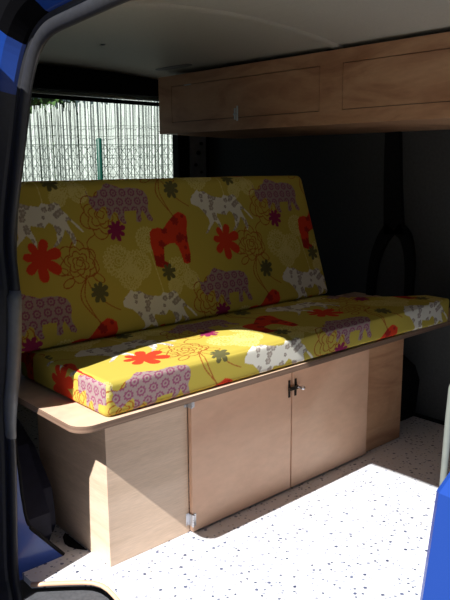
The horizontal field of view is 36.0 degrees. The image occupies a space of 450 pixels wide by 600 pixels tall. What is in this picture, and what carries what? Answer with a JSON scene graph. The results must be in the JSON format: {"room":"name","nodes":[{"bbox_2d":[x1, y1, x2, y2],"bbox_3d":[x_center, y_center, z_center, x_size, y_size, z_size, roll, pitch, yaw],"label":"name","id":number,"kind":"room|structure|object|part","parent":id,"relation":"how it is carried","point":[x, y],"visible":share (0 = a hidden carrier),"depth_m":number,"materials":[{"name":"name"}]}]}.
{"room":"vehicle interior","nodes":[
{"label":"vehicle interior","id":0,"kind":"room"},
{"bbox_2d":[0,0,71,599],"bbox_3d":[-0.779,0.099,1.969,0.079,1.970,3.162,-10,15,-41],"label":"door frame","id":1,"kind":"structure","parent":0,"point":[18,18],"depth_m":1.52,"materials":[{"name":"blue paint"}]},
{"bbox_2d":[3,290,21,438],"bbox_3d":[-0.535,0.167,1.728,0.030,0.401,0.126,-10,15,-41],"label":"trim","id":2,"kind":"structure","parent":1,"relation":"attached to","point":[14,298],"depth_m":1.70,"materials":[{"name":"grey plastic"}]},
{"bbox_2d":[16,93,31,251],"bbox_3d":[-0.207,0.048,1.361,0.018,1.640,3.800,-10,15,-41],"label":"trim","id":3,"kind":"structure","parent":1,"relation":"attached to","point":[31,93],"depth_m":1.62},
{"bbox_2d":[17,470,61,579],"bbox_3d":[-0.527,0.550,1.923,0.134,0.440,0.023,-10,15,-41],"label":"trim","id":4,"kind":"structure","parent":1,"relation":"attached to","point":[33,552],"depth_m":1.92,"materials":[{"name":"blue paint"}]},
{"bbox_2d":[16,440,64,555],"bbox_3d":[-0.515,0.550,1.920,0.134,0.400,0.011,-10,15,-41],"label":"trim","id":5,"kind":"structure","parent":1,"relation":"attached to","point":[31,528],"depth_m":1.89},
{"bbox_2d":[23,590,108,599],"bbox_3d":[-0.122,0.869,1.505,0.171,0.023,1.086,-10,15,-41],"label":"trim","id":6,"kind":"structure","parent":1,"relation":"attached to","point":[74,594],"depth_m":1.85,"materials":[{"name":"plastic"}]},
{"bbox_2d":[3,0,130,599],"bbox_3d":[-0.163,0.312,1.334,0.019,1.785,1.350,-10,15,-41],"label":"trim","id":7,"kind":"structure","parent":1,"relation":"attached to","point":[73,12],"depth_m":1.55,"materials":[{"name":"rubber"}]},
{"bbox_2d":[30,580,119,599],"bbox_3d":[-0.076,0.829,1.560,1.099,0.013,0.136,10,15,41],"label":"trim","id":8,"kind":"structure","parent":1,"relation":"attached to","point":[106,588],"depth_m":1.87,"materials":[{"name":"beige plastic"}]},
{"bbox_2d":[116,2,342,49],"bbox_3d":[-0.093,-0.829,2.098,1.370,0.115,0.044,-10,15,-41],"label":"trim","id":9,"kind":"structure","parent":1,"relation":"attached to","point":[280,26],"depth_m":2.19,"materials":[{"name":"plastic"}]},
{"bbox_2d":[32,64,208,177],"bbox_3d":[-0.792,-0.349,3.377,2.000,1.640,0.050,-10,15,-41],"label":"wall","id":10,"kind":"structure","parent":0,"point":[181,167],"depth_m":3.77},
{"bbox_2d":[31,89,158,105],"bbox_3d":[-0.765,-0.723,3.340,1.318,0.554,0.055,-10,15,-41],"label":"window","id":11,"kind":"structure","parent":10,"relation":"in","point":[47,94],"depth_m":3.38,"materials":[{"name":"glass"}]},
{"bbox_2d":[33,64,158,96],"bbox_3d":[-0.785,-1.026,3.199,1.820,0.104,0.030,-10,15,-41],"label":"trim","id":12,"kind":"structure","parent":10,"relation":"attached to","point":[46,76],"depth_m":3.31,"materials":[{"name":"black plastic"}]},
{"bbox_2d":[189,136,205,176],"bbox_3d":[-0.149,-0.612,3.864,0.110,0.680,0.014,-10,15,-41],"label":"trim","id":13,"kind":"structure","parent":10,"relation":"attached to","point":[197,145],"depth_m":3.82,"materials":[{"name":"black paint"}]},
{"bbox_2d":[17,403,449,599],"bbox_3d":[0.491,0.712,2.155,1.896,0.020,3.850,-10,15,-41],"label":"floor","id":14,"kind":"structure","parent":0,"point":[359,528],"depth_m":2.04,"materials":[{"name":"plastic"}]},
{"bbox_2d":[16,418,55,539],"bbox_3d":[-0.818,0.492,2.276,0.132,0.380,0.870,-10,15,-41],"label":"wheel arch cover","id":15,"kind":"object","parent":14,"relation":"on","point":[37,488],"visible":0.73,"depth_m":2.02,"materials":[{"name":"black plastic"}]},
{"bbox_2d":[63,533,86,549],"bbox_3d":[-0.459,0.724,2.063,0.030,0.003,0.128,-10,15,-41],"label":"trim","id":16,"kind":"structure","parent":14,"relation":"on","point":[69,541],"depth_m":2.06,"materials":[{"name":"black plastic"}]},
{"bbox_2d":[37,339,403,566],"bbox_3d":[0.080,0.388,2.470,1.387,0.495,0.448,-10,15,-41],"label":"base cabinet","id":17,"kind":"object","parent":14,"relation":"on","point":[121,491],"visible":0.73,"depth_m":2.14,"materials":[{"name":"brown wood"}]},
{"bbox_3d":[-0.454,0.475,2.048,0.016,0.495,0.384,-10,15,-41],"label":"panel","id":18,"kind":"part","parent":17,"relation":"part of","materials":[{"name":"brown wood"}]},
{"bbox_3d":[-0.222,0.486,1.988,0.283,0.495,0.016,-10,15,-41],"label":"panel","id":19,"kind":"part","parent":17,"relation":"part of","materials":[{"name":"brown wood"}]},
{"bbox_3d":[-0.064,0.358,2.629,1.355,0.495,0.016,-10,15,-41],"label":"panel","id":20,"kind":"part","parent":17,"relation":"part of","materials":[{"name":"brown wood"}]},
{"bbox_2d":[18,292,449,433],"bbox_3d":[0.137,0.138,2.413,1.832,0.017,0.638,-10,15,-41],"label":"board","id":21,"kind":"object","parent":17,"relation":"on","point":[72,416],"visible":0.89,"depth_m":1.79,"materials":[{"name":"brown wood"}]},
{"bbox_2d":[21,295,448,416],"bbox_3d":[0.132,0.104,2.295,1.521,0.094,0.464,-10,15,-41],"label":"seat cushion","id":22,"kind":"object","parent":21,"relation":"on","point":[112,375],"visible":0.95,"depth_m":1.97,"materials":[{"name":"fabric"}]},
{"bbox_2d":[17,176,326,352],"bbox_3d":[-0.157,-0.176,2.306,1.295,0.452,0.236,-10,15,-41],"label":"backrest cushion","id":23,"kind":"object","parent":22,"relation":"on","point":[96,259],"visible":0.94,"depth_m":2.19,"materials":[{"name":"fabric"}]},
{"bbox_3d":[0.057,0.441,2.209,0.432,0.484,0.016,-10,15,-41],"label":"door","id":24,"kind":"part","parent":17,"relation":"part of","materials":[{"name":"brown wood"}]},
{"bbox_3d":[0.380,0.383,2.490,0.419,0.484,0.016,-10,15,-41],"label":"door","id":25,"kind":"part","parent":17,"relation":"part of","materials":[{"name":"brown wood"}]},
{"bbox_3d":[0.617,0.336,2.718,0.248,0.495,0.016,-10,15,-41],"label":"panel","id":26,"kind":"part","parent":17,"relation":"part of","materials":[{"name":"brown wood"}]},
{"bbox_2d":[400,355,418,420],"bbox_3d":[0.503,0.344,3.276,0.220,0.264,0.815,-10,15,-41],"label":"wheel arch cover","id":27,"kind":"object","parent":14,"relation":"on","point":[410,378],"visible":0.09,"depth_m":3.02,"materials":[{"name":"black plastic"}]},
{"bbox_2d":[38,0,449,79],"bbox_3d":[0.454,-0.765,1.836,1.910,0.201,3.850,-10,15,-41],"label":"ceiling","id":28,"kind":"structure","parent":0,"point":[137,41],"depth_m":2.39,"materials":[{"name":"plastic"}]},
{"bbox_2d":[155,64,191,70],"bbox_3d":[-0.236,-1.065,3.163,0.040,0.012,0.260,-10,15,-41],"label":"ceiling fitting","id":29,"kind":"object","parent":28,"relation":"attached to","point":[181,65],"visible":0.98,"depth_m":3.15,"materials":[{"name":"grey plastic"}]},
{"bbox_2d":[158,32,449,138],"bbox_3d":[0.494,-0.830,2.813,0.518,0.276,1.890,-10,15,-41],"label":"upper cabinet","id":30,"kind":"object","parent":28,"relation":"attached to","point":[402,85],"visible":1,"depth_m":2.63,"materials":[{"name":"brown wood"}]},
{"bbox_3d":[0.057,-0.859,2.938,0.015,0.160,0.910,-10,15,-41],"label":"door","id":31,"kind":"part","parent":30,"relation":"part of","materials":[{"name":"brown wood"}]},
{"bbox_3d":[0.504,-0.710,2.846,0.493,0.028,1.890,-10,15,-41],"label":"underside panel","id":32,"kind":"part","parent":30,"relation":"part of","materials":[{"name":"brown wood"}]},
{"bbox_3d":[0.668,-0.729,2.263,0.015,0.160,0.703,-10,15,-41],"label":"door","id":33,"kind":"part","parent":30,"relation":"part of","materials":[{"name":"brown wood"}]},
{"bbox_2d":[209,130,449,420],"bbox_3d":[1.187,-0.208,2.607,0.080,1.640,3.850,-10,15,-41],"label":"wall","id":34,"kind":"structure","parent":0,"point":[341,175],"depth_m":3.11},
{"bbox_2d":[366,131,415,295],"bbox_3d":[0.732,-0.327,3.026,0.022,0.797,0.243,-10,15,-41],"label":"trim","id":35,"kind":"structure","parent":34,"relation":"attached to","point":[394,221],"depth_m":2.99,"materials":[{"name":"black plastic"}]},
{"bbox_2d":[414,413,444,424],"bbox_3d":[1.639,0.679,2.198,0.012,0.014,2.398,-10,15,-41],"label":"baseboard","id":36,"kind":"structure","parent":34,"relation":"attached to","point":[434,420],"depth_m":3.02,"materials":[{"name":"black plastic"}]},
{"label":"outside","id":37,"kind":"structure","parent":0,"visible":0},
{"bbox_2d":[20,580,113,599],"bbox_3d":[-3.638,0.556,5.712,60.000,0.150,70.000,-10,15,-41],"label":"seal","id":38,"kind":"structure","parent":37,"point":[26,589],"depth_m":2.58,"materials":[{"name":"rubber"}]},
{"bbox_2d":[23,98,79,180],"bbox_3d":[-2.384,-1.434,8.083,1.579,2.822,1.586,-10,15,-41],"label":"tree","id":39,"kind":"object","parent":38,"relation":"on","point":[34,101],"visible":0.06,"depth_m":7.75,"materials":[{"name":"green plant"}]},
{"bbox_2d":[22,98,172,181],"bbox_3d":[-1.147,-0.875,6.530,5.209,2.308,0.065,-3,11,-11],"label":"fence","id":40,"kind":"object","parent":38,"relation":"on","point":[139,124],"visible":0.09,"depth_m":6.40,"materials":[{"name":"white wood"}]},
{"bbox_2d":[22,138,172,180],"bbox_3d":[-1.088,-0.553,6.285,6.020,1.772,0.060,-3,11,-11],"label":"wire fence","id":41,"kind":"object","parent":38,"relation":"on","point":[98,144],"visible":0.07,"depth_m":6.14,"materials":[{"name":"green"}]},
{"bbox_3d":[-1.107,-0.555,6.276,0.052,1.780,0.052,-10,15,-41],"label":"post","id":42,"kind":"part","parent":41,"relation":"part of","materials":[{"name":"green metal"}]},
{"bbox_3d":[1.764,0.197,0.551,2.000,1.640,0.050,-10,15,-41],"label":"wall","id":43,"kind":"structure","parent":0,"visible":0},
{"bbox_2d":[420,472,449,599],"bbox_3d":[0.622,0.359,0.488,0.066,1.920,1.330,-10,15,-39],"label":"trim","id":44,"kind":"structure","parent":43,"relation":"attached to","point":[436,578],"depth_m":0.86,"materials":[{"name":"blue paint"}]},
{"bbox_2d":[439,385,449,485],"bbox_3d":[0.311,-0.009,0.783,0.009,0.831,0.151,-10,15,-41],"label":"trim","id":45,"kind":"structure","parent":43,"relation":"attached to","point":[446,439],"depth_m":0.86,"materials":[{"name":"white plastic"}]}
]}

